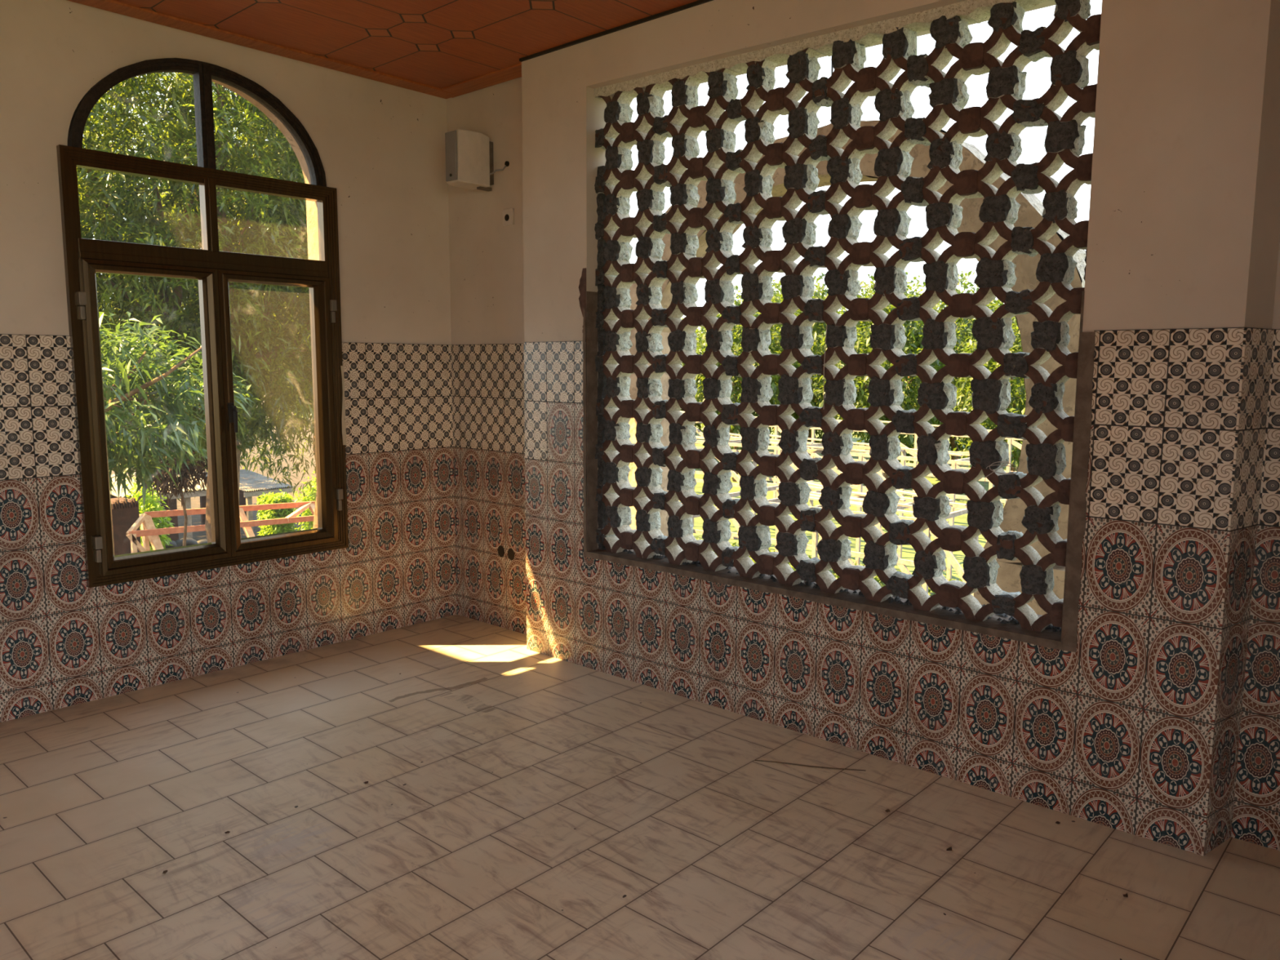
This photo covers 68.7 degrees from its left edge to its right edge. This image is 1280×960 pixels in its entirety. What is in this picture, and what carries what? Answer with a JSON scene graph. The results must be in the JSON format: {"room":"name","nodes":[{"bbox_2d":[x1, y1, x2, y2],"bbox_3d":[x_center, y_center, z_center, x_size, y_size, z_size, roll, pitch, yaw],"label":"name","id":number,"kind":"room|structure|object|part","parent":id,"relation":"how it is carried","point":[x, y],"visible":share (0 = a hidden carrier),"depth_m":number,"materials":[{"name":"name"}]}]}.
{"room":"empty tiled room","nodes":[
{"label":"empty tiled room","id":0,"kind":"room"},
{"bbox_2d":[0,0,456,722],"bbox_3d":[-3.383,-0.351,3.164,0.200,3.115,6.820,6,9,41],"label":"wall","id":1,"kind":"structure","parent":0,"point":[64,642],"depth_m":4.60,"materials":[{"name":"paint"}]},
{"bbox_2d":[56,57,348,587],"bbox_3d":[-2.071,-0.763,4.541,0.340,2.368,1.292,6,9,41],"label":"window","id":2,"kind":"structure","parent":1,"relation":"in","point":[213,268],"depth_m":4.44,"materials":[{"name":"brown wood"}]},
{"bbox_3d":[-2.030,-1.694,4.385,0.070,0.482,1.178,6,9,41],"label":"arched frame","id":3,"kind":"part","parent":2,"relation":"part of","materials":[{"name":"brown wood"}]},
{"bbox_3d":[-1.959,-0.300,4.518,0.066,0.140,0.026,6,9,41],"label":"handle","id":4,"kind":"part","parent":2,"relation":"part of","materials":[{"name":"black metal"}]},
{"bbox_2d":[67,0,521,98],"bbox_3d":[-2.959,-1.857,2.658,0.848,0.020,6.500,6,9,41],"label":"trim","id":5,"kind":"structure","parent":1,"relation":"attached to","point":[513,72],"depth_m":4.61,"materials":[{"name":"brown wood"}]},
{"bbox_2d":[112,0,697,88],"bbox_3d":[-0.306,-1.728,0.447,8.650,0.300,7.150,6,9,41],"label":"ceiling","id":6,"kind":"structure","parent":0,"point":[441,44],"depth_m":4.20,"materials":[{"name":"brown wood"}]},
{"bbox_2d":[0,614,1279,959],"bbox_3d":[-0.338,1.563,0.639,8.400,0.250,6.820,6,9,41],"label":"floor","id":7,"kind":"structure","parent":0,"point":[517,802],"depth_m":3.00,"materials":[{"name":"tile"}]},
{"bbox_2d":[755,760,866,771],"bbox_3d":[0.643,1.083,3.552,0.415,0.004,0.014,2,7,13],"label":"dry twig","id":8,"kind":"object","parent":7,"relation":"on","point":[755,760],"visible":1,"depth_m":3.55,"materials":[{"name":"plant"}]},
{"bbox_2d":[446,0,1279,855],"bbox_3d":[1.847,-0.291,2.859,8.400,3.115,0.297,6,9,41],"label":"wall","id":9,"kind":"structure","parent":0,"point":[1162,725],"depth_m":3.13,"materials":[{"name":"paint"}]},
{"bbox_2d":[444,128,506,191],"bbox_3d":[-0.888,-1.720,5.038,0.253,0.287,0.256,6,9,41],"label":"electrical box","id":10,"kind":"object","parent":9,"relation":"attached to","point":[469,160],"visible":1,"depth_m":5.00,"materials":[{"name":"white plastic"}]},
{"bbox_2d":[444,130,457,182],"bbox_3d":[-1.004,-1.721,4.981,0.092,0.253,0.010,6,9,41],"label":"grille","id":11,"kind":"object","parent":10,"relation":"attached to","point":[451,136],"depth_m":4.97,"materials":[{"name":"white plastic"}]},
{"bbox_2d":[502,208,514,226],"bbox_3d":[-0.713,-1.423,5.074,0.084,0.086,0.016,6,9,41],"label":"wall socket","id":12,"kind":"object","parent":9,"relation":"attached to","point":[508,214],"visible":1,"depth_m":5.06,"materials":[{"name":"white plastic"}]},
{"bbox_2d":[519,0,713,62],"bbox_3d":[0.585,-1.953,3.603,3.161,0.017,0.020,6,9,41],"label":"trim","id":13,"kind":"structure","parent":9,"relation":"attached to","point":[699,2],"depth_m":4.21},
{"bbox_2d":[582,291,1095,652],"bbox_3d":[0.689,-0.177,3.918,2.331,1.296,0.308,6,9,41],"label":"trim","id":14,"kind":"structure","parent":9,"relation":"attached to","point":[1066,639],"depth_m":3.52,"materials":[{"name":"brown wood"}]},
{"bbox_2d":[604,547,1062,631],"bbox_3d":[0.697,0.422,4.011,2.224,0.015,0.214,6,9,41],"label":"window sill","id":15,"kind":"structure","parent":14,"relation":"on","point":[891,599],"depth_m":3.68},
{"bbox_2d":[594,0,1101,631],"bbox_3d":[0.647,-0.585,3.855,2.455,2.366,0.120,6,9,41],"label":"screen","id":16,"kind":"object","parent":9,"relation":"attached to","point":[989,396],"visible":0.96,"depth_m":3.65,"materials":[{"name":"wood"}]},
{"bbox_2d":[823,324,826,404],"bbox_3d":[0.733,-0.446,3.713,0.010,0.332,0.003,6,9,41],"label":"thread","id":17,"kind":"object","parent":16,"relation":"hanging from","point":[826,325],"visible":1,"depth_m":3.71,"materials":[{"name":"metal"}]},
{"bbox_2d":[982,461,1017,493],"bbox_3d":[1.268,-0.006,3.285,0.123,0.121,0.042,6,9,41],"label":"loose wire","id":18,"kind":"object","parent":16,"relation":"hanging from","point":[998,461],"visible":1,"depth_m":3.28,"materials":[{"name":"black metal"}]},
{"label":"outside","id":19,"kind":"structure","parent":0,"visible":0},
{"bbox_2d":[102,305,975,364],"bbox_3d":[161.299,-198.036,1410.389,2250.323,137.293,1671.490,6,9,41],"label":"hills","id":20,"kind":"structure","parent":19,"point":[699,327],"depth_m":1617.69,"materials":[{"name":"green plant"}]},
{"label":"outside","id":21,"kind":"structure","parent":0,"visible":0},
{"bbox_2d":[111,395,1020,595],"bbox_3d":[1.712,-5.856,83.520,220.000,0.500,200.000,6,9,41],"label":"ground","id":22,"kind":"structure","parent":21,"point":[908,552],"depth_m":28.03,"materials":[{"name":"plant"}]},
{"bbox_2d":[111,497,141,555],"bbox_3d":[-9.010,1.150,16.254,0.730,1.726,0.433,6,9,41],"label":"brick stack","id":23,"kind":"object","parent":22,"relation":"on","point":[125,514],"visible":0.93,"depth_m":15.95,"materials":[{"name":"brown brick"}]},
{"bbox_2d":[125,476,174,551],"bbox_3d":[-9.266,0.965,17.663,1.171,2.180,0.850,4,8,30],"label":"shrub","id":24,"kind":"object","parent":22,"relation":"on","point":[150,505],"visible":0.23,"depth_m":17.53,"materials":[{"name":"green plant"}]},
{"bbox_2d":[110,472,206,541],"bbox_3d":[-10.142,0.788,19.412,2.600,1.674,2.034,6,9,41],"label":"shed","id":25,"kind":"object","parent":22,"relation":"on","point":[173,504],"visible":0.12,"depth_m":18.88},
{"bbox_3d":[-9.093,0.958,18.876,0.100,1.475,0.100,6,9,41],"label":"post","id":26,"kind":"part","parent":25,"relation":"part of","materials":[{"name":"grey wood"}]},
{"bbox_2d":[151,540,177,549],"bbox_3d":[-9.033,1.480,17.878,0.180,0.673,0.680,6,9,41],"label":"tyre","id":27,"kind":"object","parent":22,"relation":"on","point":[173,543],"visible":0.09,"depth_m":17.85,"materials":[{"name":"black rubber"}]},
{"bbox_2d":[128,429,208,546],"bbox_3d":[-6.013,0.830,12.317,1.054,3.340,1.302,6,9,41],"label":"tree","id":28,"kind":"object","parent":22,"relation":"on","point":[185,482],"visible":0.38,"depth_m":12.10,"materials":[{"name":"green plant"}]},
{"bbox_3d":[-5.988,1.109,12.362,0.082,2.777,0.075,2,7,16],"label":"stem","id":29,"kind":"part","parent":28,"relation":"part of","materials":[{"name":"green plant"}]},
{"bbox_2d":[98,311,259,510],"bbox_3d":[-4.857,0.681,8.520,2.291,4.581,2.358,1,7,3],"label":"tree","id":30,"kind":"object","parent":22,"relation":"on","point":[131,393],"visible":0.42,"depth_m":8.28,"materials":[{"name":"green plant"}]},
{"bbox_2d":[175,537,198,546],"bbox_3d":[-8.805,1.450,18.130,0.180,0.673,0.680,6,9,41],"label":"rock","id":31,"kind":"object","parent":22,"relation":"on","point":[189,541],"visible":0.18,"depth_m":18.07,"materials":[{"name":"grey stone"}]},
{"bbox_2d":[76,72,315,542],"bbox_3d":[-5.249,-1.842,11.237,3.951,8.948,5.785,6,9,37],"label":"tree","id":32,"kind":"object","parent":22,"relation":"on","point":[108,203],"visible":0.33,"depth_m":10.47,"materials":[{"name":"green plant"}]},
{"bbox_2d":[79,78,313,502],"bbox_3d":[-12.564,-4.586,24.086,5.309,11.283,13.018,5,8,34],"label":"tree","id":33,"kind":"object","parent":22,"relation":"on","point":[242,463],"visible":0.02,"depth_m":25.35,"materials":[{"name":"green plant"}]},
{"bbox_2d":[196,539,207,544],"bbox_3d":[-8.571,1.460,18.395,0.180,0.594,0.600,6,9,41],"label":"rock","id":34,"kind":"object","parent":22,"relation":"on","point":[201,541],"visible":0.12,"depth_m":18.30,"materials":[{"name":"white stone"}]},
{"bbox_2d":[126,501,315,553],"bbox_3d":[-6.298,1.286,15.163,3.586,1.782,1.311,-5,9,-39],"label":"fence","id":35,"kind":"object","parent":22,"relation":"on","point":[148,531],"visible":0.52,"depth_m":14.62,"materials":[{"name":"brown wood"}]},
{"bbox_3d":[-7.525,1.544,13.995,0.080,1.502,0.060,6,9,41],"label":"leg","id":36,"kind":"part","parent":35,"relation":"part of","materials":[{"name":"brown wood"}]},
{"bbox_3d":[-7.595,1.374,14.499,0.100,1.722,0.160,6,9,41],"label":"leg","id":37,"kind":"part","parent":35,"relation":"part of","materials":[{"name":"brown wood"}]},
{"bbox_3d":[-7.158,1.411,14.207,0.932,1.746,0.130,4,8,25],"label":"leg","id":38,"kind":"part","parent":35,"relation":"part of","materials":[{"name":"brown wood"}]},
{"bbox_3d":[-6.526,0.726,15.015,0.050,0.203,3.108,6,9,41],"label":"rail","id":39,"kind":"part","parent":35,"relation":"part of","materials":[{"name":"brown wood"}]},
{"bbox_3d":[-6.619,0.474,15.331,0.050,0.214,2.793,6,9,41],"label":"rail","id":40,"kind":"part","parent":35,"relation":"part of","materials":[{"name":"brown wood"}]},
{"bbox_3d":[-6.131,1.322,15.201,1.115,1.698,0.110,4,8,30],"label":"leg","id":41,"kind":"part","parent":35,"relation":"part of","materials":[{"name":"brown wood"}]},
{"bbox_3d":[-5.154,1.249,16.096,1.383,1.641,0.100,4,8,27],"label":"leg","id":42,"kind":"part","parent":35,"relation":"part of","materials":[{"name":"wood"}]},
{"bbox_2d":[138,74,318,528],"bbox_3d":[-5.155,-2.487,14.907,3.808,9.327,5.140,5,8,35],"label":"tree","id":43,"kind":"object","parent":22,"relation":"on","point":[296,428],"visible":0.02,"depth_m":14.52,"materials":[{"name":"green plant"}]},
{"bbox_2d":[199,469,293,532],"bbox_3d":[-9.386,0.569,22.347,2.400,1.408,1.160,6,9,41],"label":"shed","id":44,"kind":"object","parent":22,"relation":"on","point":[251,483],"visible":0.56,"depth_m":21.89,"materials":[{"name":"metal"}]},
{"bbox_3d":[-8.892,0.824,21.350,0.100,1.146,0.100,6,9,41],"label":"post","id":45,"kind":"part","parent":44,"relation":"part of","materials":[{"name":"grey wood"}]},
{"bbox_2d":[256,488,298,535],"bbox_3d":[-8.024,0.937,20.759,0.779,1.374,0.861,-7,10,-45],"label":"bush","id":46,"kind":"object","parent":22,"relation":"on","point":[274,498],"visible":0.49,"depth_m":20.54,"materials":[{"name":"green plant"}]},
{"bbox_2d":[291,471,316,530],"bbox_3d":[-6.913,0.753,20.455,1.276,2.090,1.409,1,7,8],"label":"shrub","id":47,"kind":"object","parent":22,"relation":"on","point":[311,496],"visible":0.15,"depth_m":20.11,"materials":[{"name":"green plant"}]},
{"bbox_2d":[680,331,705,458],"bbox_3d":[1.778,-3.873,40.186,4.055,6.078,3.971,5,8,33],"label":"tree","id":48,"kind":"object","parent":22,"relation":"on","point":[699,426],"visible":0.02,"depth_m":39.63,"materials":[{"name":"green plant"}]},
{"bbox_2d":[678,500,737,550],"bbox_3d":[-0.166,1.050,18.368,5.280,1.493,2.025,6,9,41],"label":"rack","id":49,"kind":"object","parent":22,"relation":"on","point":[696,531],"visible":0.02,"depth_m":18.21,"materials":[{"name":"beige wood"}]},
{"bbox_3d":[0.131,0.908,19.197,4.600,0.104,0.050,6,9,41],"label":"rail","id":50,"kind":"part","parent":49,"relation":"part of","materials":[{"name":"beige wood"}]},
{"bbox_2d":[680,324,742,401],"bbox_3d":[4.150,-5.072,45.393,4.825,7.233,4.725,-4,8,-30],"label":"tree","id":51,"kind":"object","parent":22,"relation":"on","point":[735,326],"visible":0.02,"depth_m":44.55,"materials":[{"name":"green plant"}]},
{"bbox_2d":[694,281,801,481],"bbox_3d":[3.686,-3.404,32.541,4.343,7.060,4.631,-6,10,-44],"label":"tree","id":52,"kind":"object","parent":22,"relation":"on","point":[736,391],"visible":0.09,"depth_m":31.74,"materials":[{"name":"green plant"}]},
{"bbox_2d":[734,275,780,439],"bbox_3d":[7.344,-6.580,50.278,5.940,9.094,6.066,-2,7,-14],"label":"tree","id":53,"kind":"object","parent":22,"relation":"on","point":[772,281],"visible":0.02,"depth_m":49.91,"materials":[{"name":"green plant"}]},
{"bbox_2d":[753,286,824,431],"bbox_3d":[6.662,-4.897,42.140,4.765,7.745,5.080,-4,8,-31],"label":"tree","id":54,"kind":"object","parent":22,"relation":"on","point":[812,345],"visible":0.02,"depth_m":40.68,"materials":[{"name":"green plant"}]},
{"bbox_2d":[758,272,863,455],"bbox_3d":[6.442,-4.245,35.765,4.784,7.945,5.466,-3,8,-23],"label":"tree","id":55,"kind":"object","parent":22,"relation":"on","point":[824,295],"visible":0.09,"depth_m":34.97,"materials":[{"name":"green plant"}]},
{"bbox_2d":[696,534,962,595],"bbox_3d":[2.372,2.425,13.219,15.697,0.631,10.978,6,9,41],"label":"weeds","id":56,"kind":"object","parent":22,"relation":"on","point":[836,575],"visible":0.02,"depth_m":17.42,"materials":[{"name":"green plant"}]},
{"bbox_2d":[717,481,983,595],"bbox_3d":[3.764,1.159,15.735,5.038,1.945,2.159,6,9,41],"label":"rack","id":57,"kind":"object","parent":22,"relation":"on","point":[815,491],"visible":0.12,"depth_m":15.12,"materials":[{"name":"beige wood"}]},
{"bbox_3d":[2.616,1.005,17.775,0.070,1.750,0.070,6,9,41],"label":"post","id":58,"kind":"part","parent":57,"relation":"part of","materials":[{"name":"white wood"}]},
{"bbox_3d":[2.829,1.320,15.185,0.070,1.750,0.070,6,9,41],"label":"post","id":59,"kind":"part","parent":57,"relation":"part of","materials":[{"name":"beige wood"}]},
{"bbox_3d":[2.830,1.095,15.158,4.401,0.105,0.050,6,9,41],"label":"rail","id":60,"kind":"part","parent":57,"relation":"part of","materials":[{"name":"beige wood"}]},
{"bbox_3d":[2.832,0.470,15.082,4.401,0.107,0.050,6,9,41],"label":"rail","id":61,"kind":"part","parent":57,"relation":"part of","materials":[{"name":"white wood"}]},
{"bbox_3d":[4.034,0.282,16.409,4.400,0.096,0.050,6,9,41],"label":"rail","id":62,"kind":"part","parent":57,"relation":"part of","materials":[{"name":"white wood"}]},
{"bbox_3d":[4.243,1.480,13.927,0.070,1.750,0.070,6,9,41],"label":"post","id":63,"kind":"part","parent":57,"relation":"part of","materials":[{"name":"beige wood"}]},
{"bbox_2d":[693,428,1008,580],"bbox_3d":[4.099,0.381,19.834,9.645,2.505,2.466,6,9,41],"label":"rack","id":64,"kind":"object","parent":22,"relation":"on","point":[735,441],"visible":0.23,"depth_m":18.86,"materials":[{"name":"white wood"}]},
{"bbox_3d":[2.710,0.191,22.193,0.070,2.300,0.070,6,9,41],"label":"post","id":65,"kind":"part","parent":64,"relation":"part of","materials":[{"name":"white wood"}]},
{"bbox_3d":[2.904,0.505,19.620,0.070,2.300,0.070,6,9,41],"label":"post","id":66,"kind":"part","parent":64,"relation":"part of","materials":[{"name":"white wood"}]},
{"bbox_3d":[2.905,0.208,19.584,8.100,0.115,0.050,6,9,41],"label":"rail","id":67,"kind":"part","parent":64,"relation":"part of","materials":[{"name":"white wood"}]},
{"bbox_3d":[2.909,-0.660,19.479,8.100,0.116,0.050,6,9,41],"label":"rail","id":68,"kind":"part","parent":64,"relation":"part of","materials":[{"name":"white wood"}]},
{"bbox_3d":[4.107,0.095,20.920,8.100,0.112,0.050,6,9,41],"label":"rail","id":69,"kind":"part","parent":64,"relation":"part of","materials":[{"name":"white wood"}]},
{"bbox_3d":[4.111,-0.771,20.815,8.100,0.114,0.050,6,9,41],"label":"rail","id":70,"kind":"part","parent":64,"relation":"part of","materials":[{"name":"white wood"}]},
{"bbox_3d":[4.300,0.662,18.378,0.070,2.300,0.070,6,9,41],"label":"post","id":71,"kind":"part","parent":64,"relation":"part of","materials":[{"name":"white wood"}]},
{"bbox_3d":[5.502,0.505,19.709,0.070,2.300,0.070,6,9,41],"label":"post","id":72,"kind":"part","parent":64,"relation":"part of","materials":[{"name":"white wood"}]},
{"bbox_3d":[5.696,0.819,17.136,0.070,2.300,0.070,6,9,41],"label":"post","id":73,"kind":"part","parent":64,"relation":"part of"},
{"bbox_3d":[6.897,0.662,18.467,0.070,2.300,0.070,6,9,41],"label":"post","id":74,"kind":"part","parent":64,"relation":"part of","materials":[{"name":"white wood"}]},
{"bbox_2d":[680,410,1022,528],"bbox_3d":[5.092,-0.236,24.195,15.172,2.685,2.270,6,9,41],"label":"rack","id":75,"kind":"object","parent":22,"relation":"on","point":[1011,442],"visible":0.03,"depth_m":23.39,"materials":[{"name":"white wood"}]},
{"bbox_3d":[3.528,-0.173,24.387,0.070,2.500,0.070,6,9,41],"label":"post","id":76,"kind":"part","parent":75,"relation":"part of","materials":[{"name":"white wood"}]},
{"bbox_3d":[4.730,-0.329,25.718,0.070,2.500,0.070,6,9,41],"label":"post","id":77,"kind":"part","parent":75,"relation":"part of","materials":[{"name":"white wood"}]},
{"bbox_3d":[3.530,-0.473,24.351,12.600,0.074,0.050,6,9,41],"label":"rail","id":78,"kind":"part","parent":75,"relation":"part of","materials":[{"name":"white wood"}]},
{"bbox_3d":[4.731,-0.632,25.681,12.600,0.080,0.050,6,9,41],"label":"rail","id":79,"kind":"part","parent":75,"relation":"part of","materials":[{"name":"white wood"}]},
{"bbox_3d":[3.534,-1.401,24.238,12.600,0.096,0.050,6,9,41],"label":"rail","id":80,"kind":"part","parent":75,"relation":"part of","materials":[{"name":"white wood"}]},
{"bbox_3d":[5.761,0.079,22.400,0.070,2.500,0.070,6,9,41],"label":"post","id":81,"kind":"part","parent":75,"relation":"part of","materials":[{"name":"white wood"}]},
{"bbox_3d":[6.963,-0.078,23.731,0.070,2.500,0.070,6,9,41],"label":"post","id":82,"kind":"part","parent":75,"relation":"part of","materials":[{"name":"white wood"}]},
{"bbox_3d":[7.995,0.330,20.412,0.070,2.500,0.070,6,9,41],"label":"post","id":83,"kind":"part","parent":75,"relation":"part of","materials":[{"name":"white wood"}]},
{"bbox_2d":[627,120,1085,615],"bbox_3d":[1.032,0.734,5.355,2.824,5.283,0.292,6,9,41],"label":"arch","id":84,"kind":"object","parent":22,"relation":"on","point":[1029,209],"visible":0.17,"depth_m":4.45,"materials":[{"name":"paint"}]},
{"bbox_2d":[831,55,833,118],"bbox_3d":[1.030,-2.360,5.015,0.035,1.022,0.010,6,9,41],"label":"rod","id":85,"kind":"object","parent":84,"relation":"on","point":[832,68],"visible":0.02,"depth_m":5.03,"materials":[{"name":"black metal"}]},
{"bbox_2d":[812,270,955,479],"bbox_3d":[7.737,-3.248,29.776,4.466,7.418,5.104,0,7,-2],"label":"tree","id":86,"kind":"object","parent":22,"relation":"on","point":[914,333],"visible":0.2,"depth_m":29.01,"materials":[{"name":"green plant"}]},
{"bbox_2d":[857,271,924,421],"bbox_3d":[12.327,-5.805,46.040,5.334,8.671,5.688,-4,8,-29],"label":"tree","id":87,"kind":"object","parent":22,"relation":"on","point":[910,287],"visible":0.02,"depth_m":44.94,"materials":[{"name":"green plant"}]},
{"bbox_2d":[901,288,976,422],"bbox_3d":[12.625,-4.277,38.623,4.811,7.364,4.913,5,8,35],"label":"tree","id":88,"kind":"object","parent":22,"relation":"on","point":[937,307],"visible":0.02,"depth_m":37.60,"materials":[{"name":"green plant"}]},
{"bbox_2d":[884,270,1010,466],"bbox_3d":[10.911,-3.668,33.115,4.624,7.516,4.930,3,8,23],"label":"tree","id":89,"kind":"object","parent":22,"relation":"on","point":[968,323],"visible":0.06,"depth_m":32.23,"materials":[{"name":"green plant"}]},
{"bbox_2d":[954,297,1016,428],"bbox_3d":[16.206,-4.789,41.751,5.055,7.706,4.741,1,7,9],"label":"tree","id":90,"kind":"object","parent":22,"relation":"on","point":[995,307],"visible":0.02,"depth_m":41.14,"materials":[{"name":"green plant"}]},
{"bbox_2d":[952,301,1026,471],"bbox_3d":[10.957,-2.454,27.012,4.351,6.522,4.261,4,8,30],"label":"tree","id":91,"kind":"object","parent":22,"relation":"on","point":[1017,394],"visible":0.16,"depth_m":26.57,"materials":[{"name":"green plant"}]},
{"bbox_2d":[1008,324,1025,413],"bbox_3d":[15.629,-3.877,34.733,4.540,7.539,5.187,-6,9,-41],"label":"tree","id":92,"kind":"object","parent":22,"relation":"on","point":[1020,380],"visible":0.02,"depth_m":34.99,"materials":[{"name":"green plant"}]}
]}

